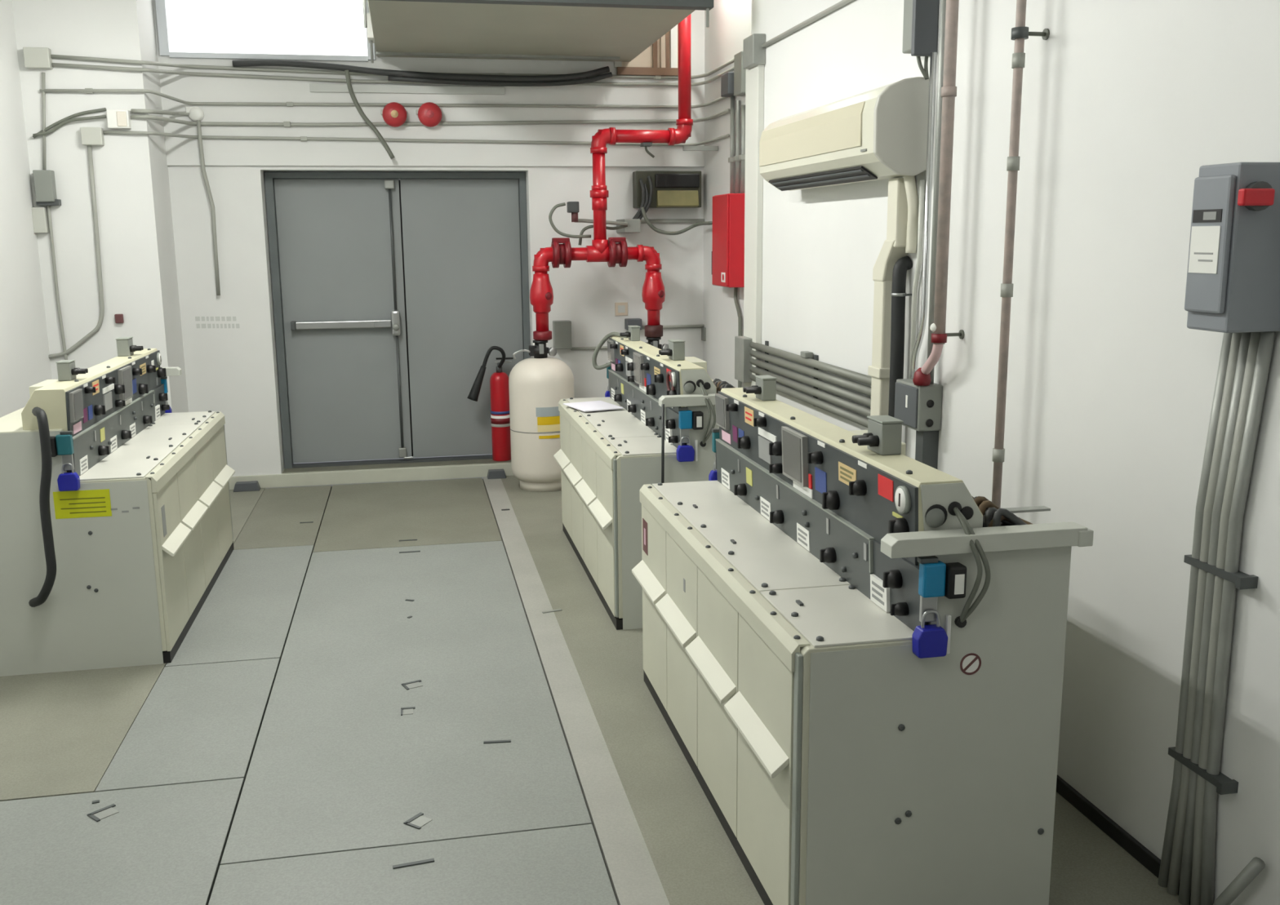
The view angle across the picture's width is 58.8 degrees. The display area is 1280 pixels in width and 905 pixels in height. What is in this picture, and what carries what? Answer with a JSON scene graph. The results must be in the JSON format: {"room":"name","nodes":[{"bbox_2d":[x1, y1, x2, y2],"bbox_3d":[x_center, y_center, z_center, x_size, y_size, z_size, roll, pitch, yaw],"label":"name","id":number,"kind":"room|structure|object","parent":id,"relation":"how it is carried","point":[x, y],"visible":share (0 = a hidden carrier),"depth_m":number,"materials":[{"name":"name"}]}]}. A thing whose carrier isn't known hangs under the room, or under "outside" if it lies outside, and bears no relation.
{"room":"electrical equipment room","nodes":[
{"label":"electrical equipment room","id":0,"kind":"room"},
{"bbox_2d":[0,0,188,417],"bbox_3d":[-2.420,-0.587,2.401,0.840,3.600,10.000,-3,11,-11],"label":"wall","id":1,"kind":"structure","parent":0,"point":[132,186],"depth_m":6.64,"materials":[{"name":"paint"}]},
{"bbox_2d":[22,47,53,69],"bbox_3d":[-3.430,-2.247,6.469,0.135,0.112,0.059,-3,11,-11],"label":"junction box","id":2,"kind":"object","parent":1,"relation":"attached to","point":[34,58],"visible":1,"depth_m":6.44,"materials":[{"name":"grey"}]},
{"bbox_2d":[31,207,48,233],"bbox_3d":[-3.501,-1.356,6.627,0.072,0.147,0.049,-3,11,-11],"label":"junction box","id":3,"kind":"object","parent":1,"relation":"attached to","point":[39,215],"visible":1,"depth_m":6.61,"materials":[{"name":"grey"}]},
{"bbox_2d":[41,71,46,169],"bbox_3d":[-3.436,-1.909,6.548,0.066,0.544,0.018,-3,11,-11],"label":"conduit","id":4,"kind":"object","parent":1,"relation":"attached to","point":[43,79],"visible":1,"depth_m":6.54,"materials":[{"name":"grey"}]},
{"bbox_2d":[32,169,61,205],"bbox_3d":[-3.446,-1.537,6.594,0.123,0.199,0.069,-3,11,-11],"label":"box","id":5,"kind":"object","parent":1,"relation":"attached to","point":[44,180],"visible":1,"depth_m":6.56,"materials":[{"name":"grey metal"}]},
{"bbox_2d":[46,205,67,359],"bbox_3d":[-3.446,-0.994,6.718,0.030,0.957,0.018,-3,11,-11],"label":"conduit","id":6,"kind":"object","parent":1,"relation":"attached to","point":[48,207],"visible":0.91,"depth_m":6.71,"materials":[{"name":"grey"}]},
{"bbox_2d":[32,115,106,137],"bbox_3d":[-3.294,-1.887,6.560,0.402,0.127,0.018,-3,11,-11],"label":"cable","id":7,"kind":"object","parent":1,"relation":"attached to","point":[68,121],"visible":1,"depth_m":6.55,"materials":[{"name":"grey rubber"}]},
{"bbox_2d":[32,107,106,137],"bbox_3d":[-3.303,-1.909,6.575,0.411,0.176,0.018,-3,11,-11],"label":"cable","id":8,"kind":"object","parent":1,"relation":"attached to","point":[77,114],"visible":1,"depth_m":6.57,"materials":[{"name":"grey rubber"}]},
{"bbox_2d":[48,145,104,358],"bbox_3d":[-3.437,-1.166,6.688,0.501,1.267,0.024,-3,11,-11],"label":"conduit","id":9,"kind":"object","parent":1,"relation":"attached to","point":[98,326],"visible":0.95,"depth_m":6.73,"materials":[{"name":"grey"}]},
{"bbox_2d":[80,127,104,145],"bbox_3d":[-3.182,-1.838,6.600,0.114,0.099,0.054,-3,11,-11],"label":"junction box","id":10,"kind":"object","parent":1,"relation":"attached to","point":[89,135],"visible":1,"depth_m":6.58,"materials":[{"name":"grey"}]},
{"bbox_2d":[106,109,131,128],"bbox_3d":[-3.032,-1.940,6.606,0.118,0.105,0.065,-3,11,-11],"label":"junction box","id":11,"kind":"object","parent":1,"relation":"attached to","point":[116,118],"visible":1,"depth_m":6.58,"materials":[{"name":"white"}]},
{"bbox_2d":[130,108,189,115],"bbox_3d":[-2.883,-2.063,6.886,0.111,0.064,0.572,1,11,7],"label":"conduit","id":12,"kind":"object","parent":1,"relation":"attached to","point":[132,110],"visible":1,"depth_m":6.76,"materials":[{"name":"grey"}]},
{"bbox_2d":[168,165,703,476],"bbox_3d":[-1.594,-1.603,7.696,4.400,3.600,0.300,-3,11,-11],"label":"wall","id":13,"kind":"structure","parent":0,"point":[233,372],"depth_m":7.61,"materials":[{"name":"paint"}]},
{"bbox_2d":[185,106,204,121],"bbox_3d":[-2.801,-2.130,7.147,0.105,0.090,0.034,-3,11,-11],"label":"fitting","id":14,"kind":"object","parent":13,"relation":"attached to","point":[196,113],"visible":1,"depth_m":7.13,"materials":[{"name":"white"}]},
{"bbox_2d":[196,120,220,295],"bbox_3d":[-2.752,-1.555,7.262,0.069,1.095,0.058,-3,11,-11],"label":"conduit","id":15,"kind":"object","parent":13,"relation":"attached to","point":[198,122],"visible":1,"depth_m":7.24,"materials":[{"name":"grey"}]},
{"bbox_2d":[195,316,239,328],"bbox_3d":[-2.768,-0.853,7.439,0.272,0.083,0.001,-3,11,-11],"label":"stencil marking","id":16,"kind":"object","parent":13,"relation":"attached to","point":[197,318],"visible":1,"depth_m":7.44,"materials":[{"name":"grey"}]},
{"bbox_2d":[155,0,375,62],"bbox_3d":[-2.343,-2.844,7.111,1.300,0.730,0.040,-3,11,-11],"label":"ceiling light","id":17,"kind":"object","parent":13,"relation":"in","point":[319,30],"depth_m":7.14,"materials":[{"name":"white"}]},
{"bbox_2d":[228,462,513,489],"bbox_3d":[-1.855,0.164,7.810,2.290,0.090,0.021,-3,11,-11],"label":"trim","id":18,"kind":"structure","parent":13,"relation":"attached to","point":[357,477],"depth_m":7.80,"materials":[{"name":"paint"}]},
{"bbox_2d":[39,88,727,108],"bbox_3d":[-1.488,-2.204,7.073,4.057,0.040,0.676,-3,11,-11],"label":"conduit","id":19,"kind":"object","parent":13,"relation":"attached to","point":[88,91],"visible":0.93,"depth_m":7.30,"materials":[{"name":"grey"}]},
{"bbox_2d":[50,54,733,79],"bbox_3d":[-1.355,-2.302,6.579,3.980,0.073,1.647,-3,11,-11],"label":"conduit","id":20,"kind":"object","parent":13,"relation":"attached to","point":[55,56],"visible":0.77,"depth_m":7.17,"materials":[{"name":"grey"}]},
{"bbox_2d":[51,62,733,86],"bbox_3d":[-1.356,-2.260,6.583,3.985,0.070,1.641,-3,11,-11],"label":"conduit","id":21,"kind":"object","parent":13,"relation":"attached to","point":[53,64],"visible":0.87,"depth_m":7.20,"materials":[{"name":"grey"}]},
{"bbox_2d":[380,102,406,127],"bbox_3d":[-1.592,-2.186,7.347,0.166,0.156,0.110,-3,11,-11],"label":"bell","id":22,"kind":"object","parent":13,"relation":"attached to","point":[394,114],"visible":1,"depth_m":7.31,"materials":[{"name":"red"}]},
{"bbox_2d":[264,172,530,473],"bbox_3d":[-1.619,-0.903,7.818,1.723,2.001,0.250,-3,11,-11],"label":"door","id":23,"kind":"structure","parent":13,"relation":"in","point":[391,295],"depth_m":7.87,"materials":[{"name":"grey metal"}]},
{"bbox_2d":[309,83,504,94],"bbox_3d":[-1.502,-2.361,7.380,1.241,0.050,0.020,-3,11,-11],"label":"cable trunking","id":24,"kind":"object","parent":13,"relation":"attached to","point":[357,88],"visible":1,"depth_m":7.37,"materials":[{"name":"grey plastic"}]},
{"bbox_2d":[102,130,729,146],"bbox_3d":[-1.329,-1.988,7.147,3.738,0.047,0.676,-3,11,-11],"label":"conduit","id":25,"kind":"object","parent":13,"relation":"attached to","point":[125,132],"visible":1,"depth_m":7.38,"materials":[{"name":"grey"}]},
{"bbox_2d":[231,59,612,86],"bbox_3d":[-1.363,-2.442,7.319,2.407,0.142,0.080,-3,11,-10],"label":"power cable","id":26,"kind":"object","parent":13,"relation":"attached to","point":[393,75],"visible":1,"depth_m":7.33,"materials":[{"name":"black rubber"}]},
{"bbox_2d":[344,70,395,159],"bbox_3d":[-1.730,-2.163,7.277,0.286,0.549,0.028,-3,11,-11],"label":"hanging cable","id":27,"kind":"object","parent":26,"relation":"hanging from","point":[363,116],"visible":1,"depth_m":7.26,"materials":[{"name":"grey rubber"}]},
{"bbox_2d":[152,0,704,166],"bbox_3d":[-1.283,-2.629,7.399,3.510,1.480,0.026,-3,11,-11],"label":"wall","id":28,"kind":"structure","parent":13,"relation":"attached to","point":[179,151],"depth_m":7.44,"materials":[{"name":"paint"}]},
{"bbox_2d":[415,102,442,127],"bbox_3d":[-1.372,-2.199,7.390,0.166,0.156,0.110,-3,11,-11],"label":"bell","id":29,"kind":"object","parent":13,"relation":"attached to","point":[429,114],"visible":1,"depth_m":7.36,"materials":[{"name":"red"}]},
{"bbox_2d":[130,108,730,127],"bbox_3d":[-1.252,-2.105,7.142,3.580,0.084,0.678,-3,11,-11],"label":"conduit","id":30,"kind":"object","parent":13,"relation":"attached to","point":[286,124],"visible":0.95,"depth_m":7.40,"materials":[{"name":"grey"}]},
{"bbox_2d":[552,320,572,349],"bbox_3d":[-0.538,-0.816,7.859,0.119,0.191,0.089,-3,11,-11],"label":"junction box","id":31,"kind":"object","parent":13,"relation":"attached to","point":[562,330],"visible":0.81,"depth_m":7.82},
{"bbox_2d":[616,218,639,232],"bbox_3d":[-0.081,-1.537,7.702,0.110,0.090,0.307,-3,11,-11],"label":"junction box","id":32,"kind":"object","parent":13,"relation":"attached to","point":[633,224],"visible":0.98,"depth_m":7.56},
{"bbox_2d":[613,24,678,75],"bbox_3d":[0.049,-2.831,7.606,0.460,0.585,0.040,-3,11,-11],"label":"window","id":33,"kind":"structure","parent":13,"relation":"attached to","point":[660,58],"depth_m":7.64,"materials":[{"name":"beige paint"}]},
{"bbox_2d":[632,170,701,220],"bbox_3d":[0.166,-1.745,7.771,0.514,0.354,0.198,-3,11,-11],"label":"box","id":34,"kind":"object","parent":13,"relation":"attached to","point":[651,188],"visible":0.93,"depth_m":7.72,"materials":[{"name":"black"}]},
{"bbox_2d":[640,206,712,235],"bbox_3d":[0.243,-1.541,7.541,0.419,0.189,0.490,-3,11,-11],"label":"cable","id":35,"kind":"object","parent":34,"relation":"hanging from","point":[704,223],"visible":1,"depth_m":7.70,"materials":[{"name":"plastic"}]},
{"bbox_2d":[640,218,704,223],"bbox_3d":[0.235,-1.610,7.896,0.469,0.028,0.028,-3,11,-11],"label":"conduit","id":36,"kind":"object","parent":13,"relation":"attached to","point":[651,220],"visible":0.77,"depth_m":7.88,"materials":[{"name":"grey"}]},
{"bbox_2d":[466,346,513,461],"bbox_3d":[-1.036,-0.338,7.955,0.341,0.823,0.166,-11,15,-43],"label":"fire extinguisher","id":37,"kind":"object","parent":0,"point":[499,380],"visible":0.94,"depth_m":7.97,"materials":[{"name":"red paint"}]},
{"bbox_2d":[0,475,1182,904],"bbox_3d":[-0.560,1.134,3.109,4.400,0.080,10.000,-3,11,-11],"label":"floor","id":38,"kind":"structure","parent":0,"point":[60,732],"depth_m":3.76,"materials":[{"name":"concrete"}]},
{"bbox_2d":[0,337,235,676],"bbox_3d":[-2.339,0.108,5.183,0.756,1.192,1.837,-3,11,-11],"label":"ring main switchgear","id":39,"kind":"object","parent":38,"relation":"on","point":[145,538],"visible":1,"depth_m":4.43,"materials":[{"name":"beige"}]},
{"bbox_2d":[28,407,56,607],"bbox_3d":[-2.249,0.219,4.262,0.180,0.774,0.104,9,15,42],"label":"cable","id":40,"kind":"object","parent":39,"relation":"attached to","point":[43,427],"visible":1,"depth_m":4.20,"materials":[{"name":"black rubber"}]},
{"bbox_2d":[49,431,74,471],"bbox_3d":[-2.183,-0.003,4.268,0.102,0.150,0.042,-3,11,-11],"label":"switch","id":41,"kind":"object","parent":39,"relation":"attached to","point":[62,442],"depth_m":4.27,"materials":[{"name":"plastic"}]},
{"bbox_2d":[57,462,79,491],"bbox_3d":[-2.161,0.091,4.292,0.072,0.106,0.036,-3,11,-11],"label":"padlock","id":42,"kind":"object","parent":39,"relation":"hanging from","point":[67,482],"visible":1,"depth_m":4.28,"materials":[{"name":"blue"}]},
{"bbox_2d":[160,376,168,404],"bbox_3d":[-2.534,-0.285,5.981,0.102,0.230,0.042,-3,11,-11],"label":"switch","id":43,"kind":"object","parent":39,"relation":"attached to","point":[163,380],"depth_m":5.96,"materials":[{"name":"blue"}]},
{"bbox_2d":[0,777,244,904],"bbox_3d":[-1.546,1.466,1.244,1.536,0.026,4.478,-3,11,-11],"label":"floor plate","id":44,"kind":"object","parent":38,"relation":"on","point":[165,845],"visible":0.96,"depth_m":3.16,"materials":[{"name":"metal"}]},
{"bbox_2d":[94,657,279,792],"bbox_3d":[-1.556,0.940,4.017,0.436,0.022,1.045,-3,11,-11],"label":"floor plate","id":45,"kind":"object","parent":38,"relation":"on","point":[197,723],"visible":0.81,"depth_m":3.92,"materials":[{"name":"metal"}]},
{"bbox_2d":[164,545,313,666],"bbox_3d":[-1.834,0.687,5.363,0.436,0.022,1.734,-3,11,-11],"label":"floor plate","id":46,"kind":"object","parent":38,"relation":"on","point":[247,614],"visible":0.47,"depth_m":5.16,"materials":[{"name":"metal"}]},
{"bbox_2d":[233,480,260,492],"bbox_3d":[-2.636,0.227,7.612,0.168,0.055,0.070,-3,11,-11],"label":"block","id":47,"kind":"object","parent":38,"relation":"on","point":[254,486],"visible":1,"depth_m":7.58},
{"bbox_2d":[233,485,331,550],"bbox_3d":[-2.163,0.384,6.959,0.436,0.026,1.566,-3,11,-11],"label":"floor plate","id":48,"kind":"object","parent":38,"relation":"on","point":[286,517],"visible":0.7,"depth_m":6.83,"materials":[{"name":"grey metal"}]},
{"bbox_2d":[220,541,591,865],"bbox_3d":[-0.947,0.807,4.676,1.013,0.026,3.153,-3,11,-11],"label":"floor plate","id":49,"kind":"object","parent":38,"relation":"on","point":[411,701],"visible":0.94,"depth_m":3.97,"materials":[{"name":"metal"}]},
{"bbox_2d":[312,477,502,552],"bbox_3d":[-1.432,0.364,7.028,1.013,0.026,1.715,-3,11,-11],"label":"floor plate","id":50,"kind":"object","parent":38,"relation":"on","point":[366,516],"visible":0.82,"depth_m":6.87,"materials":[{"name":"grey metal"}]},
{"bbox_2d":[208,824,617,904],"bbox_3d":[-0.240,1.454,1.244,1.013,0.026,3.963,-3,11,-11],"label":"floor plate","id":51,"kind":"object","parent":38,"relation":"on","point":[566,865],"visible":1,"depth_m":3.00,"materials":[{"name":"metal"}]},
{"bbox_2d":[508,340,574,492],"bbox_3d":[-0.650,-0.254,7.553,0.434,0.985,0.434,-3,11,-11],"label":"gas cylinder","id":52,"kind":"object","parent":38,"relation":"on","point":[537,384],"visible":0.89,"depth_m":7.39,"materials":[{"name":"beige metal"}]},
{"bbox_2d":[483,477,669,904],"bbox_3d":[-0.163,0.986,3.706,0.121,0.022,8.845,-3,11,-11],"label":"trim","id":53,"kind":"structure","parent":38,"relation":"on","point":[633,877],"depth_m":3.79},
{"bbox_2d":[553,325,735,630],"bbox_3d":[0.020,0.003,5.615,0.756,1.192,1.837,-3,11,-11],"label":"ring main switchgear","id":54,"kind":"object","parent":38,"relation":"on","point":[605,458],"visible":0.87,"depth_m":5.01,"materials":[{"name":"beige"}]},
{"bbox_2d":[563,400,623,412],"bbox_3d":[-0.249,-0.246,5.998,0.220,0.006,0.300,-6,12,-25],"label":"paper sheet","id":55,"kind":"object","parent":54,"relation":"on","point":[594,406],"visible":1,"depth_m":5.98,"materials":[{"name":"white"}]},
{"bbox_2d":[591,332,628,369],"bbox_3d":[-0.153,-0.562,6.311,0.261,0.217,0.062,8,14,38],"label":"hose","id":56,"kind":"object","parent":54,"relation":"attached to","point":[607,336],"visible":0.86,"depth_m":6.35,"materials":[{"name":"grey plastic"}]},
{"bbox_2d":[661,404,664,483],"bbox_3d":[0.095,-0.007,4.706,0.016,0.390,0.012,-3,11,-11],"label":"rod","id":57,"kind":"object","parent":54,"relation":"hanging from","point":[662,405],"visible":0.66,"depth_m":4.70,"materials":[{"name":"grey metal"}]},
{"bbox_2d":[675,435,694,462],"bbox_3d":[0.189,-0.016,4.735,0.072,0.106,0.036,-3,11,-11],"label":"padlock","id":58,"kind":"object","parent":54,"relation":"hanging from","point":[685,453],"visible":1,"depth_m":4.72,"materials":[{"name":"blue"}]},
{"bbox_2d":[677,407,703,461],"bbox_3d":[0.211,-0.073,4.727,0.102,0.230,0.042,-3,11,-11],"label":"switch","id":59,"kind":"object","parent":54,"relation":"attached to","point":[691,420],"depth_m":4.73,"materials":[{"name":"blue"}]},
{"bbox_2d":[631,375,1093,904],"bbox_3d":[0.476,0.420,3.405,0.756,1.192,1.837,-3,11,-11],"label":"ring main switchgear","id":60,"kind":"object","parent":38,"relation":"on","point":[785,594],"visible":1,"depth_m":2.66,"materials":[{"name":"beige"}]},
{"bbox_2d":[711,428,719,469],"bbox_3d":[0.314,-0.017,4.216,0.102,0.150,0.042,-3,11,-11],"label":"switch","id":61,"kind":"object","parent":60,"relation":"attached to","point":[715,434],"depth_m":4.18,"materials":[{"name":"plastic"}]},
{"bbox_2d":[911,609,947,658],"bbox_3d":[0.645,0.401,2.525,0.072,0.106,0.036,-3,11,-11],"label":"padlock","id":62,"kind":"object","parent":60,"relation":"hanging from","point":[931,641],"visible":1,"depth_m":2.51,"materials":[{"name":"blue"}]},
{"bbox_2d":[917,555,966,653],"bbox_3d":[0.666,0.344,2.517,0.102,0.230,0.042,-3,11,-11],"label":"switch","id":63,"kind":"object","parent":60,"relation":"attached to","point":[942,583],"depth_m":2.52,"materials":[{"name":"blue"}]},
{"bbox_2d":[703,0,1279,904],"bbox_3d":[1.432,-0.769,3.161,0.400,3.600,10.000,-3,11,-11],"label":"wall","id":64,"kind":"structure","parent":0,"point":[1110,390],"depth_m":3.17,"materials":[{"name":"paint"}]},
{"bbox_2d":[720,71,733,97],"bbox_3d":[0.558,-2.273,7.017,0.078,0.130,0.160,-3,11,-11],"label":"junction box","id":65,"kind":"object","parent":64,"relation":"attached to","point":[726,79],"visible":0.73,"depth_m":6.95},
{"bbox_2d":[711,193,744,287],"bbox_3d":[0.558,-1.325,7.102,0.132,0.565,0.360,-3,11,-11],"label":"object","id":66,"kind":"object","parent":64,"relation":"attached to","point":[728,209],"visible":0.94,"depth_m":6.96,"materials":[{"name":"red"}]},
{"bbox_2d":[728,95,735,193],"bbox_3d":[0.577,-1.919,7.109,0.042,0.602,0.044,-3,11,-11],"label":"conduit","id":67,"kind":"object","parent":64,"relation":"attached to","point":[731,161],"visible":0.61,"depth_m":7.10,"materials":[{"name":"grey"}]},
{"bbox_2d":[733,100,741,193],"bbox_3d":[0.601,-1.877,6.997,0.042,0.562,0.044,-3,11,-11],"label":"conduit","id":68,"kind":"object","parent":64,"relation":"attached to","point":[735,158],"visible":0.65,"depth_m":6.98,"materials":[{"name":"grey"}]},
{"bbox_2d":[733,287,742,387],"bbox_3d":[0.621,-0.536,7.225,0.024,1.038,0.131,-3,11,-11],"label":"conduit","id":69,"kind":"object","parent":64,"relation":"attached to","point":[735,289],"visible":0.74,"depth_m":7.14,"materials":[{"name":"grey metal"}]},
{"bbox_2d":[733,50,746,96],"bbox_3d":[0.612,-2.268,6.800,0.058,0.240,0.160,-3,11,-11],"label":"junction box","id":70,"kind":"object","parent":64,"relation":"attached to","point":[740,73],"visible":0.68,"depth_m":6.76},
{"bbox_2d":[738,104,745,193],"bbox_3d":[0.625,-1.836,6.885,0.042,0.522,0.044,-3,11,-11],"label":"conduit","id":71,"kind":"object","parent":64,"relation":"attached to","point":[742,157],"visible":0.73,"depth_m":6.87,"materials":[{"name":"grey"}]},
{"bbox_2d":[743,64,764,386],"bbox_3d":[0.613,-0.801,6.177,0.035,2.550,0.225,-3,11,-11],"label":"wall trunking","id":72,"kind":"structure","parent":64,"relation":"attached to","point":[754,77],"depth_m":6.04,"materials":[{"name":"white"}]},
{"bbox_2d":[742,33,765,69],"bbox_3d":[0.592,-2.079,5.887,0.070,0.150,0.180,-3,11,-11],"label":"junction box","id":73,"kind":"object","parent":64,"relation":"attached to","point":[753,55],"visible":0.89,"depth_m":5.81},
{"bbox_2d":[734,336,871,427],"bbox_3d":[0.754,-0.366,5.436,0.085,0.250,1.875,-3,11,-11],"label":"conduit","id":74,"kind":"object","parent":64,"relation":"attached to","point":[744,345],"visible":0.76,"depth_m":5.30,"materials":[{"name":"grey"}]},
{"bbox_2d":[761,0,853,48],"bbox_3d":[1.105,-1.644,3.500,0.022,0.022,4.900,-3,11,-11],"label":"conduit","id":75,"kind":"object","parent":64,"relation":"attached to","point":[842,3],"visible":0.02,"depth_m":5.15,"materials":[{"name":"grey"}]},
{"bbox_2d":[759,76,929,191],"bbox_3d":[0.795,-1.279,4.683,0.212,0.342,1.370,-3,11,-11],"label":"air conditioner","id":76,"kind":"object","parent":64,"relation":"attached to","point":[880,133],"visible":0.91,"depth_m":4.26,"materials":[{"name":"beige"}]},
{"bbox_2d":[768,165,877,191],"bbox_3d":[0.744,-1.147,4.776,0.068,0.048,1.120,-3,11,-11],"label":"air vent","id":77,"kind":"object","parent":76,"relation":"attached to","point":[821,175],"depth_m":4.69,"materials":[{"name":"black"}]},
{"bbox_2d":[903,175,919,253],"bbox_3d":[0.996,-0.874,4.159,0.055,0.285,0.079,8,14,38],"label":"hose","id":78,"kind":"object","parent":76,"relation":"attached to","point":[910,185],"visible":0.99,"depth_m":4.14,"materials":[{"name":"beige"}]},
{"bbox_2d":[867,177,915,416],"bbox_3d":[0.960,-0.525,4.359,0.085,1.022,0.205,-3,11,-11],"label":"pipe cover","id":79,"kind":"object","parent":64,"relation":"attached to","point":[893,249],"visible":0.59,"depth_m":4.35,"materials":[{"name":"beige"}]},
{"bbox_2d":[888,255,912,417],"bbox_3d":[0.985,-0.366,4.308,0.077,0.749,0.071,-3,11,-11],"label":"insulated pipe","id":80,"kind":"object","parent":64,"relation":"attached to","point":[898,294],"visible":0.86,"depth_m":4.27,"materials":[{"name":"black rubber"}]},
{"bbox_2d":[909,179,924,378],"bbox_3d":[1.019,-0.598,4.184,0.021,0.790,0.048,-3,11,-11],"label":"conduit","id":81,"kind":"object","parent":64,"relation":"attached to","point":[922,184],"visible":0.83,"depth_m":4.16,"materials":[{"name":"grey"}]},
{"bbox_2d":[893,378,942,469],"bbox_3d":[1.012,-0.099,4.157,0.098,0.320,0.208,-3,11,-11],"label":"box","id":82,"kind":"object","parent":64,"relation":"attached to","point":[919,407],"visible":0.88,"depth_m":4.08,"materials":[{"name":"grey"}]},
{"bbox_2d":[902,0,938,79],"bbox_3d":[0.981,-1.535,3.996,0.090,0.438,0.135,-3,11,-11],"label":"box","id":83,"kind":"object","parent":64,"relation":"attached to","point":[920,25],"visible":0.95,"depth_m":3.95,"materials":[{"name":"grey metal"}]},
{"bbox_2d":[911,52,937,379],"bbox_3d":[1.015,-0.828,4.069,0.022,1.145,0.087,-3,11,-11],"label":"conduit","id":84,"kind":"object","parent":64,"relation":"attached to","point":[933,57],"visible":0.95,"depth_m":4.02,"materials":[{"name":"silver metal"}]},
{"bbox_2d":[927,0,946,384],"bbox_3d":[1.032,-1.170,3.901,0.026,1.880,0.026,-3,11,-11],"label":"conduit","id":85,"kind":"object","parent":64,"relation":"attached to","point":[943,2],"visible":0.57,"depth_m":3.93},
{"bbox_2d":[912,0,964,386],"bbox_3d":[1.021,-1.447,3.748,0.116,2.479,0.200,-3,11,-11],"label":"gas pipe","id":86,"kind":"object","parent":64,"relation":"attached to","point":[922,377],"visible":1,"depth_m":3.77,"materials":[{"name":"brown"}]},
{"bbox_2d":[991,0,1049,508],"bbox_3d":[1.128,-1.050,3.316,0.109,3.100,0.047,-3,11,-11],"label":"riser pipe","id":87,"kind":"object","parent":64,"relation":"attached to","point":[1020,33],"visible":0.95,"depth_m":3.38,"materials":[{"name":"grey"}]},
{"bbox_2d":[1056,774,1191,904],"bbox_3d":[1.424,1.150,2.587,0.015,0.045,8.200,-3,11,-11],"label":"baseboard","id":88,"kind":"structure","parent":64,"relation":"attached to","point":[1136,850],"depth_m":3.14,"materials":[{"name":"black"}]},
{"bbox_2d":[1157,333,1232,888],"bbox_3d":[1.345,0.413,2.748,0.031,1.437,0.101,-3,11,-11],"label":"conduit","id":89,"kind":"object","parent":64,"relation":"attached to","point":[1164,870],"visible":0.63,"depth_m":2.75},
{"bbox_2d":[1168,746,1238,795],"bbox_3d":[1.358,0.767,2.753,0.045,0.027,0.205,-3,11,-11],"label":"strap","id":90,"kind":"object","parent":64,"relation":"attached to","point":[1224,785],"visible":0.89,"depth_m":2.70,"materials":[{"name":"grey metal"}]},
{"bbox_2d":[1166,333,1241,896],"bbox_3d":[1.351,0.419,2.717,0.031,1.436,0.093,-3,11,-11],"label":"conduit","id":91,"kind":"object","parent":64,"relation":"attached to","point":[1174,878],"visible":0.64,"depth_m":2.72,"materials":[{"name":"grey"}]},
{"bbox_2d":[1177,332,1251,904],"bbox_3d":[1.358,0.425,2.682,0.031,1.436,0.077,-3,11,-11],"label":"conduit","id":92,"kind":"object","parent":64,"relation":"attached to","point":[1185,882],"visible":0.61,"depth_m":2.69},
{"bbox_2d":[1183,555,1257,589],"bbox_3d":[1.353,0.276,2.659,0.045,0.027,0.205,-3,11,-11],"label":"strap","id":93,"kind":"object","parent":64,"relation":"attached to","point":[1242,580],"visible":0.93,"depth_m":2.61,"materials":[{"name":"grey metal"}]},
{"bbox_2d":[1190,332,1260,904],"bbox_3d":[1.364,0.431,2.655,0.031,1.436,0.077,-3,11,-11],"label":"conduit","id":94,"kind":"object","parent":64,"relation":"attached to","point":[1255,336],"visible":0.57,"depth_m":2.66,"materials":[{"name":"grey"}]},
{"bbox_2d":[1184,162,1279,333],"bbox_3d":[1.301,-0.440,2.447,0.163,0.355,0.167,-3,11,-11],"label":"switch","id":95,"kind":"object","parent":64,"relation":"attached to","point":[1233,282],"visible":1,"depth_m":2.41,"materials":[{"name":"grey"}]},
{"bbox_2d":[1200,331,1275,904],"bbox_3d":[1.369,0.436,2.627,0.031,1.437,0.077,-3,11,-11],"label":"conduit","id":96,"kind":"object","parent":64,"relation":"attached to","point":[1266,341],"visible":0.92,"depth_m":2.63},
{"bbox_2d":[1213,857,1265,904],"bbox_3d":[1.372,1.031,2.632,0.030,0.249,0.139,-6,12,-26],"label":"conduit","id":97,"kind":"object","parent":64,"relation":"attached to","point":[1256,865],"visible":1,"depth_m":2.60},
{"bbox_3d":[-0.644,-2.537,2.660,4.400,0.100,10.500,-3,11,-11],"label":"ceiling","id":98,"kind":"structure","parent":0,"visible":0},
{"bbox_2d":[362,0,713,62],"bbox_3d":[-0.681,-2.753,6.468,1.760,0.900,1.930,-3,11,-11],"label":"air duct","id":99,"kind":"object","parent":98,"relation":"hanging from","point":[579,30],"visible":1,"depth_m":6.32,"materials":[{"name":"metal"}]},
{"bbox_2d":[529,14,717,340],"bbox_3d":[-0.106,-2.050,7.327,1.270,2.613,0.176,-3,11,-11],"label":"red pipework","id":100,"kind":"object","parent":98,"relation":"attached to","point":[602,250],"visible":1,"depth_m":7.35,"materials":[{"name":"paint"}]},
{"bbox_2d":[548,201,627,245],"bbox_3d":[-0.335,-1.504,7.460,0.534,0.281,0.094,-5,12,-22],"label":"cable","id":101,"kind":"object","parent":100,"relation":"attached to","point":[572,206],"visible":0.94,"depth_m":7.42,"materials":[{"name":"grey plastic"}]},
{"bbox_2d":[566,201,579,222],"bbox_3d":[-0.436,-1.569,7.402,0.070,0.130,0.080,-3,11,-11],"label":"switch","id":102,"kind":"object","parent":101,"relation":"attached to","point":[572,206],"depth_m":7.36,"materials":[{"name":"grey metal"}]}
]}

